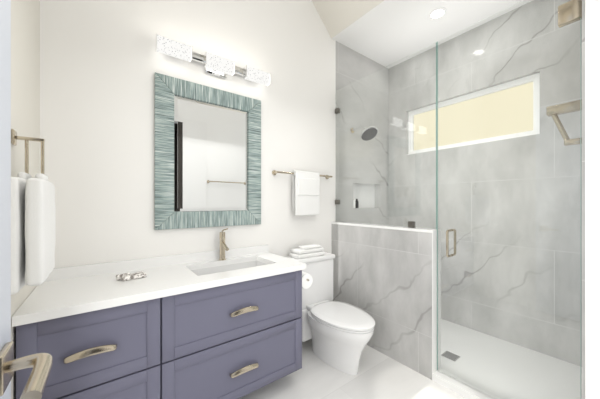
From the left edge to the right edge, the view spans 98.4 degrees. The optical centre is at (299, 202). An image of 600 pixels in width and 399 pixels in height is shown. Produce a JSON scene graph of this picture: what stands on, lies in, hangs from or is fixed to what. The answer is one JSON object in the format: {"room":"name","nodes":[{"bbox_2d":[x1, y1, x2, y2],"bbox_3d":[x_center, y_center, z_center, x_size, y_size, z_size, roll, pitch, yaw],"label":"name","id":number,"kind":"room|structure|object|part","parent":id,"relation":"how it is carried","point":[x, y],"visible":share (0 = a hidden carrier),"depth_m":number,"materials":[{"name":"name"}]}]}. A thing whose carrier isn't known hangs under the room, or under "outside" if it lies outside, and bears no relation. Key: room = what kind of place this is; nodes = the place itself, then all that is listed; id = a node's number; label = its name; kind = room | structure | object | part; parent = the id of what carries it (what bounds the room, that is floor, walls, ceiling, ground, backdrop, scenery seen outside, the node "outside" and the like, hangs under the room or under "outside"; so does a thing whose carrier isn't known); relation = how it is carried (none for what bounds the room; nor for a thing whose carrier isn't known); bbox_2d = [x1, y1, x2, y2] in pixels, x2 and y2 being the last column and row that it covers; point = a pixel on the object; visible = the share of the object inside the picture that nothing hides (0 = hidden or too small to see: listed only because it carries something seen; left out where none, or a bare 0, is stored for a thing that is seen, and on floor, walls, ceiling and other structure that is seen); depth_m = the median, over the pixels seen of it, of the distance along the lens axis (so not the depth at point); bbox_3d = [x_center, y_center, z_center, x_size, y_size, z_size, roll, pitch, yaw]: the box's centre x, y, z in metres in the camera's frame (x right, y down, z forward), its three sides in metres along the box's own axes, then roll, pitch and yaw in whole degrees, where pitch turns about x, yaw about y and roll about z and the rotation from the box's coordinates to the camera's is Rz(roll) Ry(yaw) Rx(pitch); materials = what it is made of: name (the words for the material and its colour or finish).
{"room":"bathroom","nodes":[
{"label":"bathroom","id":0,"kind":"room"},
{"bbox_2d":[11,0,39,398],"bbox_3d":[-0.479,-0.850,0.070,0.120,4.300,3.520,0,0,-37],"label":"wall","id":1,"kind":"structure","parent":0,"point":[25,68],"depth_m":1.14,"materials":[{"name":"white paint"}]},
{"bbox_2d":[11,129,16,145],"bbox_3d":[-1.090,-0.250,0.987,0.008,0.056,0.044,0,0,-37],"label":"rose","id":2,"kind":"object","parent":1,"relation":"attached to","point":[13,135],"visible":0.9,"depth_m":0.97,"materials":[{"name":"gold metal"}]},
{"bbox_2d":[15,136,44,141],"bbox_3d":[-1.056,-0.250,1.013,0.082,0.012,0.018,0,0,-37],"label":"towel bar","id":3,"kind":"object","parent":2,"relation":"attached to","point":[29,138],"depth_m":1.01,"materials":[{"name":"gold metal"}]},
{"bbox_2d":[25,140,28,173],"bbox_3d":[-1.055,-0.170,0.997,0.010,0.153,0.038,0,0,-37],"label":"towel bar","id":4,"kind":"object","parent":3,"relation":"attached to","point":[26,156],"visible":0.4,"depth_m":1.01,"materials":[{"name":"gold metal"}]},
{"bbox_2d":[11,177,25,294],"bbox_3d":[-1.039,0.107,0.966,0.044,0.398,0.297,0,0,-37],"label":"towel","id":5,"kind":"object","parent":4,"relation":"hanging from","point":[18,186],"visible":0.42,"depth_m":0.86,"materials":[{"name":"white fabric"}]},
{"bbox_2d":[17,172,31,179],"bbox_3d":[-1.053,-0.100,0.991,0.024,0.030,0.100,0,0,-37],"label":"towel","id":6,"kind":"object","parent":4,"relation":"hanging from","point":[24,175],"visible":0.62,"depth_m":0.96,"materials":[{"name":"white fabric"}]},
{"bbox_2d":[41,142,43,173],"bbox_3d":[-1.020,-0.170,1.024,0.010,0.153,0.038,0,0,-37],"label":"towel bar","id":7,"kind":"object","parent":3,"relation":"attached to","point":[42,157],"visible":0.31,"depth_m":1.03,"materials":[{"name":"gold metal"}]},
{"bbox_2d":[25,178,55,285],"bbox_3d":[-0.991,0.099,0.995,0.052,0.374,0.297,0,0,-37],"label":"towel","id":8,"kind":"object","parent":7,"relation":"hanging from","point":[40,224],"visible":1,"depth_m":0.89,"materials":[{"name":"white fabric"}]},
{"bbox_2d":[35,173,47,180],"bbox_3d":[-1.015,-0.098,1.019,0.026,0.030,0.100,0,0,-37],"label":"towel","id":9,"kind":"object","parent":7,"relation":"hanging from","point":[41,176],"visible":0.65,"depth_m":0.98,"materials":[{"name":"white fabric"}]},
{"bbox_2d":[40,0,388,267],"bbox_3d":[-0.173,-0.850,2.433,3.460,4.300,0.120,0,0,-37],"label":"wall","id":10,"kind":"structure","parent":0,"point":[102,62],"depth_m":1.79,"materials":[{"name":"white paint"}]},
{"bbox_2d":[46,245,267,279],"bbox_3d":[-0.846,0.398,1.834,1.420,0.065,0.020,0,0,-37],"label":"backsplash","id":11,"kind":"structure","parent":10,"relation":"attached to","point":[222,254],"depth_m":1.71,"materials":[{"name":"white stone"}]},
{"bbox_2d":[12,252,312,398],"bbox_3d":[-0.641,0.824,1.647,1.518,0.713,0.566,0,0,-37],"label":"bathroom vanity","id":12,"kind":"object","parent":10,"relation":"attached to","point":[224,322],"depth_m":1.38,"materials":[{"name":"purple wood"}]},
{"bbox_3d":[-0.903,0.645,1.122,0.184,0.044,0.045,0,0,-37],"label":"drawer pull","id":13,"kind":"part","parent":12,"relation":"part of","materials":[{"name":"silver metal"}]},
{"bbox_3d":[-0.905,0.505,1.157,0.381,0.058,0.020,0,0,-37],"label":"drawer rail","id":14,"kind":"part","parent":12,"relation":"part of","materials":[{"name":"purple wood"}]},
{"bbox_3d":[-0.905,0.845,1.157,0.381,0.058,0.020,0,0,-37],"label":"drawer rail","id":15,"kind":"part","parent":12,"relation":"part of","materials":[{"name":"purple wood"}]},
{"bbox_3d":[-0.905,0.779,1.157,0.381,0.058,0.020,0,0,-37],"label":"drawer rail","id":16,"kind":"part","parent":12,"relation":"part of","materials":[{"name":"purple wood"}]},
{"bbox_3d":[-0.907,0.642,1.160,0.385,0.220,0.014,0,0,-37],"label":"drawer panel","id":17,"kind":"part","parent":12,"relation":"part of","materials":[{"name":"purple wood"}]},
{"bbox_3d":[-0.907,0.995,1.160,0.385,0.246,0.014,0,0,-37],"label":"drawer panel","id":18,"kind":"part","parent":12,"relation":"part of","materials":[{"name":"purple wood"}]},
{"bbox_2d":[12,264,207,323],"bbox_3d":[-0.966,0.449,1.412,0.719,0.038,0.548,0,0,-37],"label":"countertop","id":19,"kind":"structure","parent":12,"relation":"on","point":[52,297],"depth_m":1.30,"materials":[{"name":"white stone"}]},
{"bbox_2d":[115,272,130,280],"bbox_3d":[-0.998,0.414,1.462,0.069,0.030,0.043,0,0,-37],"label":"decoration","id":20,"kind":"object","parent":19,"relation":"on","point":[118,277],"depth_m":1.44,"materials":[{"name":"silver metal"}]},
{"bbox_2d":[218,228,229,260],"bbox_3d":[-0.557,0.311,1.938,0.074,0.237,0.132,0,0,-37],"label":"faucet","id":21,"kind":"object","parent":12,"relation":"on","point":[223,254],"depth_m":1.95,"materials":[{"name":"gold metal"}]},
{"bbox_3d":[-0.346,0.505,1.580,0.773,0.058,0.020,0,0,-37],"label":"drawer rail","id":22,"kind":"part","parent":12,"relation":"part of","materials":[{"name":"purple wood"}]},
{"bbox_3d":[-0.346,0.845,1.580,0.773,0.058,0.020,0,0,-37],"label":"drawer rail","id":23,"kind":"part","parent":12,"relation":"part of","materials":[{"name":"purple wood"}]},
{"bbox_3d":[-0.346,0.779,1.580,0.773,0.058,0.020,0,0,-37],"label":"drawer rail","id":24,"kind":"part","parent":12,"relation":"part of","materials":[{"name":"purple wood"}]},
{"bbox_3d":[-0.346,1.145,1.580,0.773,0.058,0.020,0,0,-37],"label":"drawer rail","id":25,"kind":"part","parent":12,"relation":"part of","materials":[{"name":"grey"}]},
{"bbox_3d":[-0.348,0.642,1.583,0.777,0.220,0.014,0,0,-37],"label":"drawer panel","id":26,"kind":"part","parent":12,"relation":"part of","materials":[{"name":"grey"}]},
{"bbox_3d":[-0.348,0.995,1.583,0.777,0.246,0.014,0,0,-37],"label":"drawer panel","id":27,"kind":"part","parent":12,"relation":"part of","materials":[{"name":"grey"}]},
{"bbox_3d":[-0.328,0.645,1.557,0.184,0.044,0.045,0,0,-37],"label":"drawer pull","id":28,"kind":"part","parent":12,"relation":"part of","materials":[{"name":"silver metal"}]},
{"bbox_3d":[-0.328,0.998,1.557,0.184,0.044,0.045,0,0,-37],"label":"drawer pull","id":29,"kind":"part","parent":12,"relation":"part of","materials":[{"name":"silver metal"}]},
{"bbox_2d":[154,72,260,229],"bbox_3d":[-0.654,-0.345,1.972,0.795,1.050,0.029,0,0,-37],"label":"framed mirror","id":30,"kind":"object","parent":10,"relation":"attached to","point":[207,156],"visible":1,"depth_m":1.92,"materials":[{"name":"teal patterned glass"},{"name":"silver mirror"}]},
{"bbox_3d":[-0.924,-0.345,1.768,0.118,1.050,0.029,0,0,-37],"label":"frame","id":31,"kind":"part","parent":30,"relation":"part of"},
{"bbox_3d":[-0.654,-0.811,1.972,0.795,0.118,0.029,0,0,-37],"label":"frame","id":32,"kind":"part","parent":30,"relation":"part of","materials":[{"name":"teal tile"}]},
{"bbox_3d":[-0.654,0.121,1.972,0.795,0.118,0.029,0,0,-37],"label":"frame","id":33,"kind":"part","parent":30,"relation":"part of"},
{"bbox_3d":[-0.651,-0.345,1.968,0.559,0.814,0.004,0,0,-37],"label":"plate","id":34,"kind":"part","parent":30,"relation":"part of","materials":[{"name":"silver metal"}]},
{"bbox_3d":[-0.384,-0.345,2.176,0.118,1.050,0.029,0,0,-37],"label":"frame","id":35,"kind":"part","parent":30,"relation":"part of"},
{"bbox_2d":[155,34,269,85],"bbox_3d":[-0.615,-1.035,1.948,0.837,0.120,0.116,0,0,-37],"label":"sconce","id":36,"kind":"object","parent":10,"relation":"attached to","point":[217,66],"visible":1,"depth_m":1.88,"materials":[{"name":"white glass"}]},
{"bbox_2d":[272,170,332,215],"bbox_3d":[0.059,-0.092,2.459,0.686,0.420,0.115,0,0,-37],"label":"towel bar","id":37,"kind":"object","parent":10,"relation":"attached to","point":[306,193],"visible":1,"depth_m":2.40,"materials":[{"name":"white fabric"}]},
{"bbox_2d":[294,171,319,215],"bbox_3d":[0.072,-0.087,2.433,0.293,0.409,0.029,0,0,-37],"label":"towel","id":38,"kind":"object","parent":37,"relation":"hanging from","point":[306,183],"depth_m":2.41,"materials":[{"name":"white fabric"}]},
{"bbox_2d":[350,126,377,140],"bbox_3d":[0.683,-0.761,2.799,0.196,0.178,0.326,0,0,-37],"label":"shower head","id":39,"kind":"object","parent":10,"relation":"attached to","point":[364,135],"depth_m":2.73},
{"bbox_2d":[312,0,383,37],"bbox_3d":[0.432,-2.440,1.568,1.260,1.400,2.230,0,0,-37],"label":"ceiling","id":40,"kind":"structure","parent":0,"point":[337,16],"depth_m":2.51,"materials":[{"name":"white paint"}]},
{"bbox_2d":[239,339,465,398],"bbox_3d":[0.781,1.350,1.023,3.640,0.100,3.520,0,0,-37],"label":"floor","id":41,"kind":"structure","parent":0,"point":[379,375],"depth_m":1.86,"materials":[{"name":"tile"}]},
{"bbox_2d":[285,244,374,374],"bbox_3d":[0.268,0.847,2.174,0.470,0.905,0.809,0,0,-37],"label":"toilet","id":42,"kind":"object","parent":41,"relation":"on","point":[339,333],"visible":0.85,"depth_m":2.10,"materials":[{"name":"white ceramic"}]},
{"bbox_3d":[0.087,0.730,2.413,0.450,0.410,0.203,0,0,-37],"label":"tank","id":43,"kind":"part","parent":42,"relation":"part of","materials":[{"name":"white ceramic"}]},
{"bbox_3d":[0.089,0.508,2.410,0.470,0.040,0.217,0,0,-37],"label":"tank lid","id":44,"kind":"part","parent":42,"relation":"part of","materials":[{"name":"white ceramic"}]},
{"bbox_3d":[0.324,1.114,2.099,0.386,0.372,0.612,0,0,-37],"label":"bowl","id":45,"kind":"part","parent":42,"relation":"part of","materials":[{"name":"white ceramic"}]},
{"bbox_3d":[0.342,0.917,2.076,0.386,0.019,0.551,0,0,-37],"label":"seat","id":46,"kind":"part","parent":42,"relation":"part of","materials":[{"name":"white ceramic"}]},
{"bbox_3d":[0.344,0.893,2.074,0.394,0.026,0.557,0,0,-37],"label":"lid","id":47,"kind":"part","parent":42,"relation":"part of","materials":[{"name":"white ceramic"}]},
{"bbox_2d":[433,368,503,398],"bbox_3d":[1.244,1.275,1.637,0.120,0.050,0.740,0,0,-37],"label":"shower curb","id":48,"kind":"object","parent":41,"relation":"on","point":[457,387],"visible":0.8,"depth_m":1.77,"materials":[{"name":"white stone"}]},
{"bbox_2d":[441,319,581,398],"bbox_3d":[1.331,1.282,2.367,0.900,0.035,1.800,0,0,-37],"label":"shower pan","id":49,"kind":"object","parent":41,"relation":"on","point":[496,359],"depth_m":1.99,"materials":[{"name":"white"}]},
{"bbox_2d":[441,351,459,361],"bbox_3d":[1.242,1.263,2.137,0.110,0.003,0.110,0,0,-37],"label":"shower drain","id":50,"kind":"object","parent":49,"relation":"on","point":[451,357],"depth_m":2.13,"materials":[{"name":"grey metal"}]},
{"bbox_2d":[353,184,374,207],"bbox_3d":[0.745,-0.085,3.184,0.510,0.290,0.030,0,0,-37],"label":"shower niche","id":51,"kind":"object","parent":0,"point":[358,195],"depth_m":3.21,"materials":[{"name":"grey tile"}]},
{"bbox_2d":[353,199,358,207],"bbox_3d":[0.648,0.005,3.035,0.095,0.108,0.039,0,0,-37],"label":"bottles","id":52,"kind":"object","parent":51,"relation":"in","point":[355,203],"depth_m":3.03,"materials":[{"name":"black plastic"}]},
{"bbox_2d":[353,50,380,184],"bbox_3d":[0.772,-0.985,3.148,0.510,1.510,0.120,0,0,-37],"label":"wall","id":53,"kind":"structure","parent":0,"point":[363,66],"depth_m":3.09,"materials":[{"name":"grey tile"}]},
{"bbox_2d":[353,208,380,224],"bbox_3d":[0.772,0.680,3.148,0.510,1.240,0.120,0,0,-37],"label":"wall","id":54,"kind":"structure","parent":0,"point":[370,218],"depth_m":3.10,"materials":[{"name":"grey tile"}]},
{"bbox_2d":[332,224,431,379],"bbox_3d":[0.700,0.760,2.357,0.120,1.080,1.054,0,0,-37],"label":"wall","id":55,"kind":"structure","parent":0,"point":[382,277],"depth_m":2.17,"materials":[{"name":"tile"}]},
{"bbox_2d":[331,221,440,232],"bbox_3d":[0.702,0.210,2.355,0.128,0.020,1.060,0,0,-37],"label":"ledge","id":56,"kind":"object","parent":55,"relation":"on","point":[426,230],"depth_m":2.20,"materials":[{"name":"white stone"}]},
{"bbox_2d":[432,232,440,380],"bbox_3d":[1.019,0.760,1.935,0.124,1.080,0.006,0,0,-37],"label":"trim","id":57,"kind":"structure","parent":55,"relation":"attached to","point":[434,302],"depth_m":1.92,"materials":[{"name":"white stone"}]},
{"bbox_2d":[332,0,532,68],"bbox_3d":[1.389,-1.800,2.292,1.140,0.120,2.230,0,0,-37],"label":"ceiling","id":58,"kind":"structure","parent":0,"point":[385,33],"depth_m":2.54,"materials":[{"name":"white paint"}]},
{"bbox_2d":[428,7,446,19],"bbox_3d":[1.262,-1.736,2.377,0.150,0.006,0.150,0,0,-37],"label":"recessed light","id":59,"kind":"object","parent":58,"relation":"attached to","point":[437,13],"visible":1,"depth_m":2.37,"materials":[{"name":"white"}]},
{"bbox_2d":[389,0,581,366],"bbox_3d":[1.832,-0.220,2.551,0.120,3.040,2.110,0,0,-37],"label":"wall","id":60,"kind":"structure","parent":0,"point":[470,253],"depth_m":2.37,"materials":[{"name":"tile"}]},
{"bbox_2d":[407,73,539,154],"bbox_3d":[1.698,-0.853,2.701,0.084,0.535,1.210,0,0,-37],"label":"window unit","id":61,"kind":"structure","parent":60,"relation":"in","point":[516,83],"depth_m":2.54,"materials":[{"name":"white"}]},
{"bbox_2d":[585,0,599,398],"bbox_3d":[1.924,-0.850,1.485,1.020,4.300,0.298,0,0,-37],"label":"wall","id":62,"kind":"structure","parent":0,"point":[592,199],"depth_m":1.28,"materials":[{"name":"white paint"}]},
{"bbox_2d":[582,0,584,398],"bbox_3d":[1.835,-0.220,1.612,1.008,3.040,0.012,0,0,-37],"label":"end tile","id":63,"kind":"structure","parent":62,"relation":"attached to","point":[583,199],"depth_m":1.31,"materials":[{"name":"stone"}]},
{"bbox_2d":[335,0,581,398],"bbox_3d":[0.925,0.024,2.060,0.140,2.448,1.796,0,0,-37],"label":"screen","id":64,"kind":"object","parent":63,"relation":"attached to","point":[569,12],"visible":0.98,"depth_m":1.69,"materials":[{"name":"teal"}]},
{"bbox_3d":[0.702,-0.501,2.355,0.010,1.397,1.052,0,0,-37],"label":"fixed panel","id":65,"kind":"part","parent":64,"relation":"part of","materials":[{"name":"clear glass"}]},
{"bbox_3d":[1.243,0.021,1.639,0.010,2.442,0.728,0,0,-37],"label":"door","id":66,"kind":"part","parent":64,"relation":"part of","materials":[{"name":"clear glass"}]},
{"bbox_2d":[546,99,581,145],"bbox_3d":[1.696,-0.497,1.637,0.060,0.265,0.194,0,0,-37],"label":"towel bar","id":67,"kind":"object","parent":63,"relation":"attached to","point":[572,104],"depth_m":1.64,"materials":[{"name":"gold metal"}]},
{"label":"outside","id":68,"kind":"structure","parent":0,"visible":0},
{"bbox_2d":[414,82,532,149],"bbox_3d":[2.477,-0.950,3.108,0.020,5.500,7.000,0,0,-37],"label":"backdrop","id":69,"kind":"structure","parent":68,"point":[521,93],"depth_m":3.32,"materials":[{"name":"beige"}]},
{"bbox_3d":[-0.196,-0.850,-0.230,0.210,4.300,0.120,0,0,-37],"label":"wall","id":70,"kind":"structure","parent":0,"visible":0},
{"bbox_2d":[0,0,10,398],"bbox_3d":[-0.371,0.079,0.208,0.040,2.418,0.760,0,0,-37],"label":"door leaf","id":71,"kind":"structure","parent":70,"relation":"in","point":[5,171],"depth_m":0.49,"materials":[{"name":"white"}]},
{"bbox_2d":[0,341,13,395],"bbox_3d":[-0.537,0.300,0.471,0.011,0.068,0.068,0,0,-37],"label":"rose","id":72,"kind":"object","parent":71,"relation":"attached to","point":[7,353],"visible":1,"depth_m":0.46,"materials":[{"name":"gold metal"}]},
{"bbox_2d":[7,353,52,398],"bbox_3d":[-0.473,0.302,0.446,0.064,0.030,0.140,0,0,-37],"label":"door lever","id":73,"kind":"object","parent":72,"relation":"attached to","point":[40,364],"visible":1,"depth_m":0.46,"materials":[{"name":"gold metal"}]}
]}

